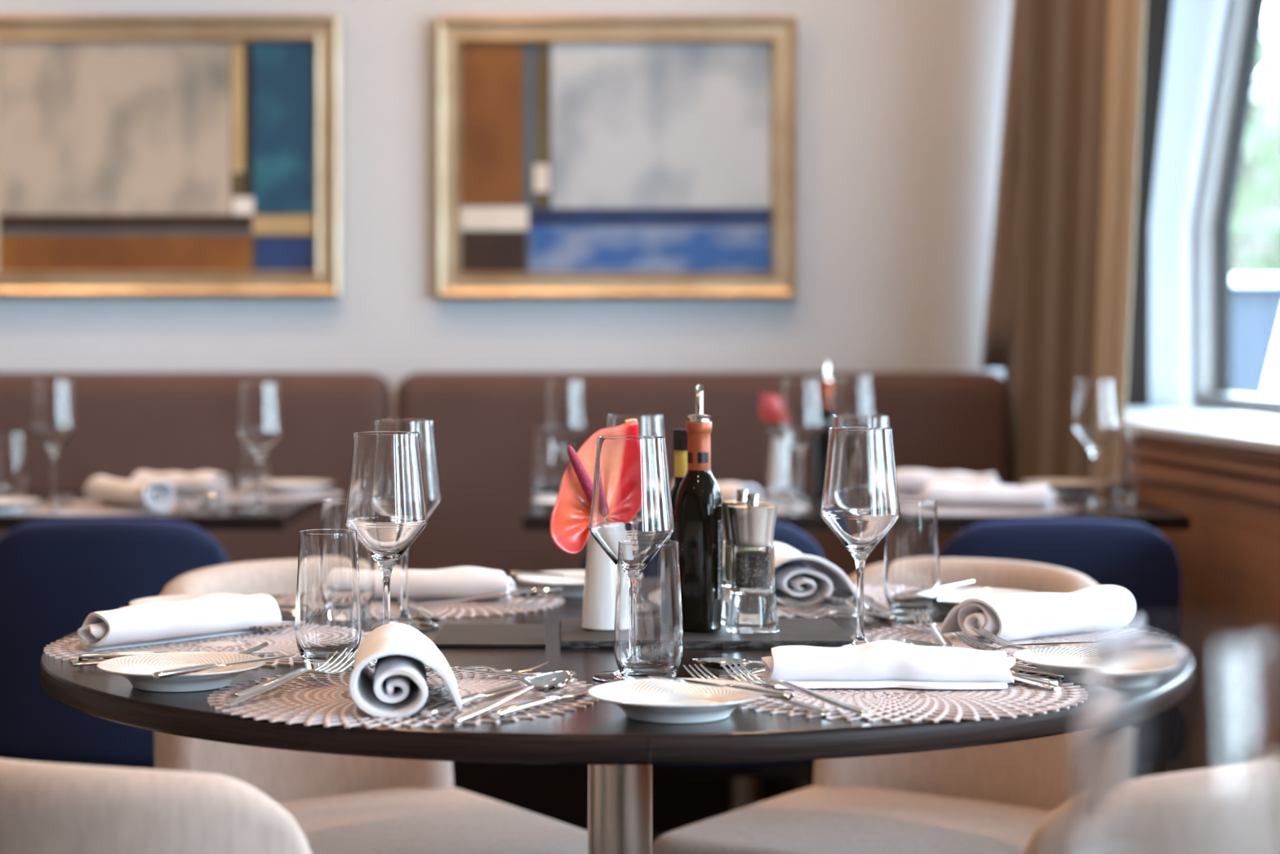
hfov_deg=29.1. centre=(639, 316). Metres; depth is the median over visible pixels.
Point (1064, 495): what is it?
fork
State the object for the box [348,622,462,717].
napkin
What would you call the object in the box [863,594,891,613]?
knife
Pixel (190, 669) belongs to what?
butter knife
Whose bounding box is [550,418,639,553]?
anthurium
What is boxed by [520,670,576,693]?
bowl
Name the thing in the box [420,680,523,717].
knife
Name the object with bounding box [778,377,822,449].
bowl
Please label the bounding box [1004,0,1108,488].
curtain
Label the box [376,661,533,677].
spoon
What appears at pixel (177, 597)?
bread plate
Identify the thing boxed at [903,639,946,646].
bowl
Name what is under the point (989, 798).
dining chair
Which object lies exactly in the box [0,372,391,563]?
banquette
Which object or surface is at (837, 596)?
bowl
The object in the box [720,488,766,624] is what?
mill
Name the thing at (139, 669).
bread plate
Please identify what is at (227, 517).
bistro table
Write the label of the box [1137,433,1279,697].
wall
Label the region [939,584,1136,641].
napkin
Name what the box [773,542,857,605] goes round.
napkin
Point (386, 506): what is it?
bowl
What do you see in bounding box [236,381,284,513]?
wine glass
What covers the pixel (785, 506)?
fork
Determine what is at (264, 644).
fork
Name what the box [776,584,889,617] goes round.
placemat
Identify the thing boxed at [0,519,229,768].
velvet chair
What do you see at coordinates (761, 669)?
fork
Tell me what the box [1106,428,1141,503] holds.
tumbler
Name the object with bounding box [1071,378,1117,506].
wine glass
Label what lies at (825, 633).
tray
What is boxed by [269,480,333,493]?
bread plate
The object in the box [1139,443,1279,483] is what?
trim
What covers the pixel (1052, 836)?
dining chair
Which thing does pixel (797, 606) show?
fork
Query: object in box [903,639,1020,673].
spoon
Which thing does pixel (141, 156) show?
framed painting
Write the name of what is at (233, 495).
placemat
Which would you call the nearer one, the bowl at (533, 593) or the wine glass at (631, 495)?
the wine glass at (631, 495)
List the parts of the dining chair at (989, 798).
seat, backrest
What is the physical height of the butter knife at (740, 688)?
0.006 m
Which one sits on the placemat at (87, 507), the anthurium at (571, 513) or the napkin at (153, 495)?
the napkin at (153, 495)
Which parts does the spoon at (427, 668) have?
handle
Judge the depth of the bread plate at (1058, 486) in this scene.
4.84 m
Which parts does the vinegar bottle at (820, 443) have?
pour spout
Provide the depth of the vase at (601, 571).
2.67 m
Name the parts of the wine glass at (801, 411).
stem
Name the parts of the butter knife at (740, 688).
blade, handle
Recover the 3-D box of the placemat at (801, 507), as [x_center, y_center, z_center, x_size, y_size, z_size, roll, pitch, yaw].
[0.130,0.347,4.500,0.360,0.002,0.360,0,0,6]
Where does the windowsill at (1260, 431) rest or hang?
attached to the wall at (1228, 557)
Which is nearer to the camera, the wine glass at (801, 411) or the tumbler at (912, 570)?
the tumbler at (912, 570)
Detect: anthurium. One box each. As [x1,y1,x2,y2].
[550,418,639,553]
[758,390,781,431]
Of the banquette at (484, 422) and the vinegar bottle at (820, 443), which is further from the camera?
the banquette at (484, 422)
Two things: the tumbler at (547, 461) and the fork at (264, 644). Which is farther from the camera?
the tumbler at (547, 461)
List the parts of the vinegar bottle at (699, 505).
pour spout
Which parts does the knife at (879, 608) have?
blade, handle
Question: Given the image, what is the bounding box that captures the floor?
[652,831,666,844]
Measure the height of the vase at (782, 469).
0.137 m
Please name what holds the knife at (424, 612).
on the dining table at (620, 751)
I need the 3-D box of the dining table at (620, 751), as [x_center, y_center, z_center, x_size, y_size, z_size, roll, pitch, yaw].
[-0.021,0.718,2.660,1.217,0.739,1.217,0,0,0]
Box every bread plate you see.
[0,497,39,513]
[97,651,266,692]
[128,593,208,604]
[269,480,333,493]
[515,569,585,597]
[531,497,557,511]
[587,677,764,723]
[935,587,1036,614]
[1012,644,1089,684]
[1021,479,1101,493]
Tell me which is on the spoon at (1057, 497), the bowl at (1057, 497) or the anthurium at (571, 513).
the bowl at (1057, 497)
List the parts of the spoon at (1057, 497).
handle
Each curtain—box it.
[980,0,1020,368]
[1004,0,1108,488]
[1089,0,1146,488]
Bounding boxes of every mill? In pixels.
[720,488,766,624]
[725,493,779,633]
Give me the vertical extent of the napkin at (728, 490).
0.049 m
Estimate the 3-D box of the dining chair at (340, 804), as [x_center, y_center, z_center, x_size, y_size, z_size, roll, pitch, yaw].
[-0.360,0.713,3.202,0.483,0.751,0.592,0,0,-35]
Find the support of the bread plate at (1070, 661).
on the dining table at (620, 751)
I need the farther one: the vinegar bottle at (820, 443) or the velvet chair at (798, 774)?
the vinegar bottle at (820, 443)
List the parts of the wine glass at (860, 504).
stem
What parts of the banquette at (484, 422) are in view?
backrest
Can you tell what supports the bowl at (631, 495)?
on the wine glass at (631, 495)
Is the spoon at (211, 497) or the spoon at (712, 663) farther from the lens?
the spoon at (211, 497)
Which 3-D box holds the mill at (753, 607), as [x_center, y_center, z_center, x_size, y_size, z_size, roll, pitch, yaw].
[0.122,0.265,2.665,0.058,0.148,0.058,0,0,0]
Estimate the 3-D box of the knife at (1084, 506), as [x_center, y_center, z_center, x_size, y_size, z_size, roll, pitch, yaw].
[0.800,0.340,4.465,0.020,0.007,0.211,0,1,0]
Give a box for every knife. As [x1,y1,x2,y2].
[78,651,280,660]
[152,654,297,678]
[173,500,193,511]
[395,598,439,622]
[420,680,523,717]
[488,682,607,718]
[510,570,584,578]
[648,675,795,700]
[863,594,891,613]
[940,579,974,590]
[1005,641,1089,645]
[1009,664,1065,679]
[1010,671,1059,684]
[1068,500,1094,511]
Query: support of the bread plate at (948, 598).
on the dining table at (620, 751)
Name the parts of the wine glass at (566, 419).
stem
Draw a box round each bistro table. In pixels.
[0,488,331,529]
[522,488,1190,810]
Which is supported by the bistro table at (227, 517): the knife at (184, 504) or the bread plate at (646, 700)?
the knife at (184, 504)
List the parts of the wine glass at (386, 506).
stem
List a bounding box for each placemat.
[13,499,198,515]
[44,624,370,666]
[173,488,342,502]
[207,666,598,728]
[274,587,564,619]
[711,668,1085,722]
[766,501,809,513]
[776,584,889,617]
[850,622,1090,666]
[897,491,923,498]
[937,502,1079,515]
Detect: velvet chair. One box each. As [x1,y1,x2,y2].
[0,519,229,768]
[581,521,823,831]
[939,519,1181,622]
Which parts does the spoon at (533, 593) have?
handle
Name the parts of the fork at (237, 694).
handle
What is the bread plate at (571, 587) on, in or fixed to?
on the dining table at (620, 751)
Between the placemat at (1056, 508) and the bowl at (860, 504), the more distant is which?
the placemat at (1056, 508)
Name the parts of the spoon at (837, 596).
handle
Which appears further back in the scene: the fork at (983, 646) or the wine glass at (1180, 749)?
the fork at (983, 646)
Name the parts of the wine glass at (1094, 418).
stem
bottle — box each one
[668,428,687,540]
[674,383,723,632]
[811,359,836,497]
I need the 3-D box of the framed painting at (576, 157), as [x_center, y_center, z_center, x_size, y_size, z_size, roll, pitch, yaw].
[-0.057,-0.376,5.817,0.855,0.665,0.034,0,1,0]
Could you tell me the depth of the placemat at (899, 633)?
2.66 m
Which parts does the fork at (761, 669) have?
handle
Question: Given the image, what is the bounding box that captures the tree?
[1231,0,1279,275]
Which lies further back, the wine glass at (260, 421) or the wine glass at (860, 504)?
the wine glass at (260, 421)
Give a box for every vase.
[582,533,617,630]
[764,431,799,506]
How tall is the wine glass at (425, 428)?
0.232 m
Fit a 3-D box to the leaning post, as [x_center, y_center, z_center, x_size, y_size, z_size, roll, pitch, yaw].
[1.598,0.689,6.600,0.530,1.822,0.097,0,0,0]
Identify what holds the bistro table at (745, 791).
on the floor
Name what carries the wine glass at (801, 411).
on the bistro table at (745, 791)
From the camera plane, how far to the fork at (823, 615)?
2.82 m
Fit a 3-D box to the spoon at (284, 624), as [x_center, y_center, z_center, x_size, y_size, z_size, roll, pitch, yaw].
[-0.455,0.339,2.688,0.160,0.011,0.035,0,0,-5]
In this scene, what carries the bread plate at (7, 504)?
on the bistro table at (227, 517)
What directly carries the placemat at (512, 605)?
on the dining table at (620, 751)
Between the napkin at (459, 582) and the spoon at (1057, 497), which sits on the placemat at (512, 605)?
the napkin at (459, 582)
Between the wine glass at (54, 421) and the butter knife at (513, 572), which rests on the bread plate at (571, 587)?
the butter knife at (513, 572)
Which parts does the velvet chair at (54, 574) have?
seat, seat frame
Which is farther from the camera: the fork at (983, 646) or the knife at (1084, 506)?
the knife at (1084, 506)
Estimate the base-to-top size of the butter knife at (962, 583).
0.006 m
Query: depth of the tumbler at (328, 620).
2.39 m
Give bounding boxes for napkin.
[76,592,281,650]
[84,475,173,511]
[130,470,231,497]
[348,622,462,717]
[372,566,515,600]
[671,480,761,500]
[761,640,1015,689]
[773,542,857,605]
[895,469,999,494]
[919,480,1055,508]
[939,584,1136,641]
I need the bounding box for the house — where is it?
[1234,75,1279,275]
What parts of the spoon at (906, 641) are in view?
handle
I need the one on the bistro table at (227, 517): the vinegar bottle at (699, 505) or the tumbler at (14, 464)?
the tumbler at (14, 464)
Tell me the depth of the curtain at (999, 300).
5.78 m
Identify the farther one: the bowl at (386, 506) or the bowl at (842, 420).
the bowl at (842, 420)
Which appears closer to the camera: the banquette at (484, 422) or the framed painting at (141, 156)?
the banquette at (484, 422)
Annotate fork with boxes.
[49,493,72,511]
[72,641,268,666]
[222,647,357,706]
[230,652,351,697]
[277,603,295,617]
[426,661,549,674]
[683,663,831,714]
[719,659,871,715]
[727,644,855,678]
[760,498,798,510]
[777,607,892,618]
[778,596,897,619]
[911,608,953,646]
[951,631,1026,650]
[972,626,1062,646]
[1057,493,1089,497]
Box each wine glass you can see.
[31,378,76,505]
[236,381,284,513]
[344,431,428,668]
[370,418,441,630]
[543,378,588,471]
[588,435,675,681]
[606,413,664,436]
[778,377,822,503]
[820,426,900,647]
[827,414,888,617]
[835,375,875,415]
[1068,622,1279,853]
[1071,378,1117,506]
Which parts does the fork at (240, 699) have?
handle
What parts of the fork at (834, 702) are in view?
handle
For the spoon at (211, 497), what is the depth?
4.54 m
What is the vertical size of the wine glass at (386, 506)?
0.232 m
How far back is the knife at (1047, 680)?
2.31 m
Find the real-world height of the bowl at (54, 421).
0.133 m
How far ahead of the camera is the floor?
5.17 m
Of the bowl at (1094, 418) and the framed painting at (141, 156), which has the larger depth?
the framed painting at (141, 156)
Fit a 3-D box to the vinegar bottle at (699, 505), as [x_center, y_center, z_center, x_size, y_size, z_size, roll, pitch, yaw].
[0.064,0.206,2.668,0.048,0.266,0.048,0,0,22]
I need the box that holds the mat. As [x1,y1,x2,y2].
[432,623,545,647]
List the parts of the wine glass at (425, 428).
stem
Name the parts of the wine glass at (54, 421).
stem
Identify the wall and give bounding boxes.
[0,0,1226,419]
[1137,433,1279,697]
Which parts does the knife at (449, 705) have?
handle, blade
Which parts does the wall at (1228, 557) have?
moulding, moulding, moulding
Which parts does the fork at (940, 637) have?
handle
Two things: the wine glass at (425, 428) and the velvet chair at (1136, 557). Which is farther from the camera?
the velvet chair at (1136, 557)
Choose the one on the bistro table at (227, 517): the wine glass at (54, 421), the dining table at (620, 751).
the wine glass at (54, 421)
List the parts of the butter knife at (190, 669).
handle, blade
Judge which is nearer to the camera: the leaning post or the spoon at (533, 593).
the spoon at (533, 593)
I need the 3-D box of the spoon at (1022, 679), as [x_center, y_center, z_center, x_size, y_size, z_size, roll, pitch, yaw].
[0.324,0.337,2.364,0.047,0.016,0.214,0,0,-35]
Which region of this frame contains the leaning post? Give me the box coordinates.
[1262,325,1279,397]
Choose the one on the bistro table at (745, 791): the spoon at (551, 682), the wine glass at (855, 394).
the wine glass at (855, 394)
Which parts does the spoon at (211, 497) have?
handle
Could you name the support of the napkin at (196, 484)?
on the placemat at (233, 495)
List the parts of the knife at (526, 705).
handle, blade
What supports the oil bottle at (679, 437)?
on the tray
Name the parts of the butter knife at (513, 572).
handle, blade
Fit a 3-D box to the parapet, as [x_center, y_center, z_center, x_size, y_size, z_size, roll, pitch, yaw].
[5.475,0.721,9.000,8.250,1.735,0.320,0,0,0]
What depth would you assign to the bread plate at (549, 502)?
4.41 m
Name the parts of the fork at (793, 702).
handle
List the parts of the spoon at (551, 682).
handle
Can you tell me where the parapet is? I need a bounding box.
[1231,275,1279,395]
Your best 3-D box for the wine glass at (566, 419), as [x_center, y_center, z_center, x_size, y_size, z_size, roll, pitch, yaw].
[-0.137,0.232,4.560,0.083,0.232,0.083,0,0,-38]
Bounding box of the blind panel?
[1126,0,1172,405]
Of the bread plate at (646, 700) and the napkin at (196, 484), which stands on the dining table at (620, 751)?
the bread plate at (646, 700)
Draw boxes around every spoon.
[200,493,224,510]
[248,621,294,631]
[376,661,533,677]
[417,586,562,605]
[448,670,576,722]
[692,657,764,670]
[820,588,872,621]
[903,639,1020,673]
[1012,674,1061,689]
[1051,493,1073,510]
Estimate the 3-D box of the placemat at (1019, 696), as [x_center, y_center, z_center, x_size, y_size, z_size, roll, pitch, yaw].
[0.234,0.347,2.292,0.360,0.002,0.360,0,0,8]
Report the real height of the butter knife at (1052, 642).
0.006 m
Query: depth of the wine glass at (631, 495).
2.34 m
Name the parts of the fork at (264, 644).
handle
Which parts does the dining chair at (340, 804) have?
backrest, seat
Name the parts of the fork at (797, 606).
handle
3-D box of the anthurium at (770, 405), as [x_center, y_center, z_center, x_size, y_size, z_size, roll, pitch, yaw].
[0.258,0.205,4.757,0.060,0.126,0.124,0,0,4]
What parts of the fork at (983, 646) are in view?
handle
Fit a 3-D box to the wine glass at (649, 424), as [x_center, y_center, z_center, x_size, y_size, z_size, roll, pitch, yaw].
[-0.005,0.232,2.914,0.083,0.232,0.083,0,0,-45]
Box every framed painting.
[0,15,342,297]
[434,16,797,298]
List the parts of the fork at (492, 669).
handle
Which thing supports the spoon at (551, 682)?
on the placemat at (311, 695)
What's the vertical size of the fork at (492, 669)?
0.013 m
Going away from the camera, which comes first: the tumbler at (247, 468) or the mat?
the mat
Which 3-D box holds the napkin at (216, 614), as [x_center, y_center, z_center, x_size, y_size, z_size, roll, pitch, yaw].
[-0.490,0.322,2.632,0.059,0.047,0.248,0,0,43]
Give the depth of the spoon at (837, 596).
2.92 m
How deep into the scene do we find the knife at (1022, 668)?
2.37 m
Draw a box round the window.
[1191,0,1279,414]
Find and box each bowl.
[31,378,76,451]
[200,493,224,502]
[236,381,284,456]
[344,431,428,566]
[373,418,441,518]
[498,586,562,599]
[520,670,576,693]
[588,435,675,565]
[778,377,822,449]
[820,426,900,556]
[820,588,855,603]
[831,414,888,427]
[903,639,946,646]
[1051,493,1063,502]
[1071,378,1117,451]
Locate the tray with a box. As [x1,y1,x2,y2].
[559,618,853,648]
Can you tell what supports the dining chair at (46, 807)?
on the floor
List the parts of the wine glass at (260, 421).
stem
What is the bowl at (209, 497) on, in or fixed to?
on the spoon at (211, 497)
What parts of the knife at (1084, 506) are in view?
blade, handle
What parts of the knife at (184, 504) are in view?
blade, handle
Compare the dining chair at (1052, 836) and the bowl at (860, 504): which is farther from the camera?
the bowl at (860, 504)
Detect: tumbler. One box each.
[0,431,28,497]
[237,436,271,499]
[294,528,361,671]
[320,497,375,620]
[530,426,564,498]
[613,539,683,680]
[883,497,940,621]
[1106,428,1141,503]
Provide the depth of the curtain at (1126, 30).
5.04 m
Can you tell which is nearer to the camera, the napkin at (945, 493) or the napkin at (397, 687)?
the napkin at (397, 687)
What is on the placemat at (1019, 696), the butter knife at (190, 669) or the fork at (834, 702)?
the fork at (834, 702)
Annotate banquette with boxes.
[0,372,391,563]
[394,372,1012,831]
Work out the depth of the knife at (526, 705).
2.16 m
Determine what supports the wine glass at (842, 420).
on the dining table at (620, 751)
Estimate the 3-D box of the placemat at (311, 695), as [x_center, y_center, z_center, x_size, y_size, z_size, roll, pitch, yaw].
[-0.215,0.347,2.262,0.360,0.002,0.360,0,0,-28]
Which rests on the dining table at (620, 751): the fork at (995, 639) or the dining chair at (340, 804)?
the fork at (995, 639)
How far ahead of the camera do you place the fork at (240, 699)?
2.27 m
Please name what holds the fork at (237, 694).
on the dining table at (620, 751)
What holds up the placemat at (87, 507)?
on the bistro table at (227, 517)
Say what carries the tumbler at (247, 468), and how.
on the placemat at (233, 495)
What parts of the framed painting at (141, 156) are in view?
frame rail, frame rail, frame rail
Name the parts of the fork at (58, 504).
handle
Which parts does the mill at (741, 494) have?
knob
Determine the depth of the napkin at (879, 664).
2.29 m
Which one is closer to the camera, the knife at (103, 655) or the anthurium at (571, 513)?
the knife at (103, 655)
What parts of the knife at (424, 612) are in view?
blade, handle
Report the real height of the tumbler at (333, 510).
0.137 m
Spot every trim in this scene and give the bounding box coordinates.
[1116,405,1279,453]
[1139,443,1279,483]
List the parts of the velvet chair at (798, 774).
seat frame, leg, leg, seat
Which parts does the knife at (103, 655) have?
handle, blade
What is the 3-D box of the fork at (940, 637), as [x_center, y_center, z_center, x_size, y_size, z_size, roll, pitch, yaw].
[0.318,0.336,2.663,0.022,0.015,0.187,0,1,-3]
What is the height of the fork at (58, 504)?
0.016 m
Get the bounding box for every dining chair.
[0,758,311,853]
[154,558,587,853]
[652,557,1097,853]
[1022,794,1075,853]
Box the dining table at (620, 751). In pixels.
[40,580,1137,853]
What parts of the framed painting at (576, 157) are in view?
frame rail, frame rail, frame rail, frame rail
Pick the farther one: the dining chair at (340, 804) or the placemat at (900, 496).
the placemat at (900, 496)
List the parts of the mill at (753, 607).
knob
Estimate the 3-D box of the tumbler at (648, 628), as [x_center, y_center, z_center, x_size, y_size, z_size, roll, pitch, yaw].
[0.008,0.279,2.304,0.065,0.137,0.065,0,0,-10]
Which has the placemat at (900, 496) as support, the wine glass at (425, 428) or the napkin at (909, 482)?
the napkin at (909, 482)
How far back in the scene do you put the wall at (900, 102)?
5.85 m
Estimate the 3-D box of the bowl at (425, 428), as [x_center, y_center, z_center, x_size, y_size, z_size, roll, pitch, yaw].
[-0.264,0.182,2.760,0.083,0.133,0.083,0,0,-20]
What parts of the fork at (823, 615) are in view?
handle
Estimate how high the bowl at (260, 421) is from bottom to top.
0.133 m
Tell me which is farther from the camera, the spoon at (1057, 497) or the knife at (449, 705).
the spoon at (1057, 497)
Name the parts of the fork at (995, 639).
handle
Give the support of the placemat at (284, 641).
on the dining table at (620, 751)
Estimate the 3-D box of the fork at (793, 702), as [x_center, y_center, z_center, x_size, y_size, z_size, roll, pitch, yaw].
[0.105,0.336,2.225,0.025,0.017,0.210,0,0,-32]

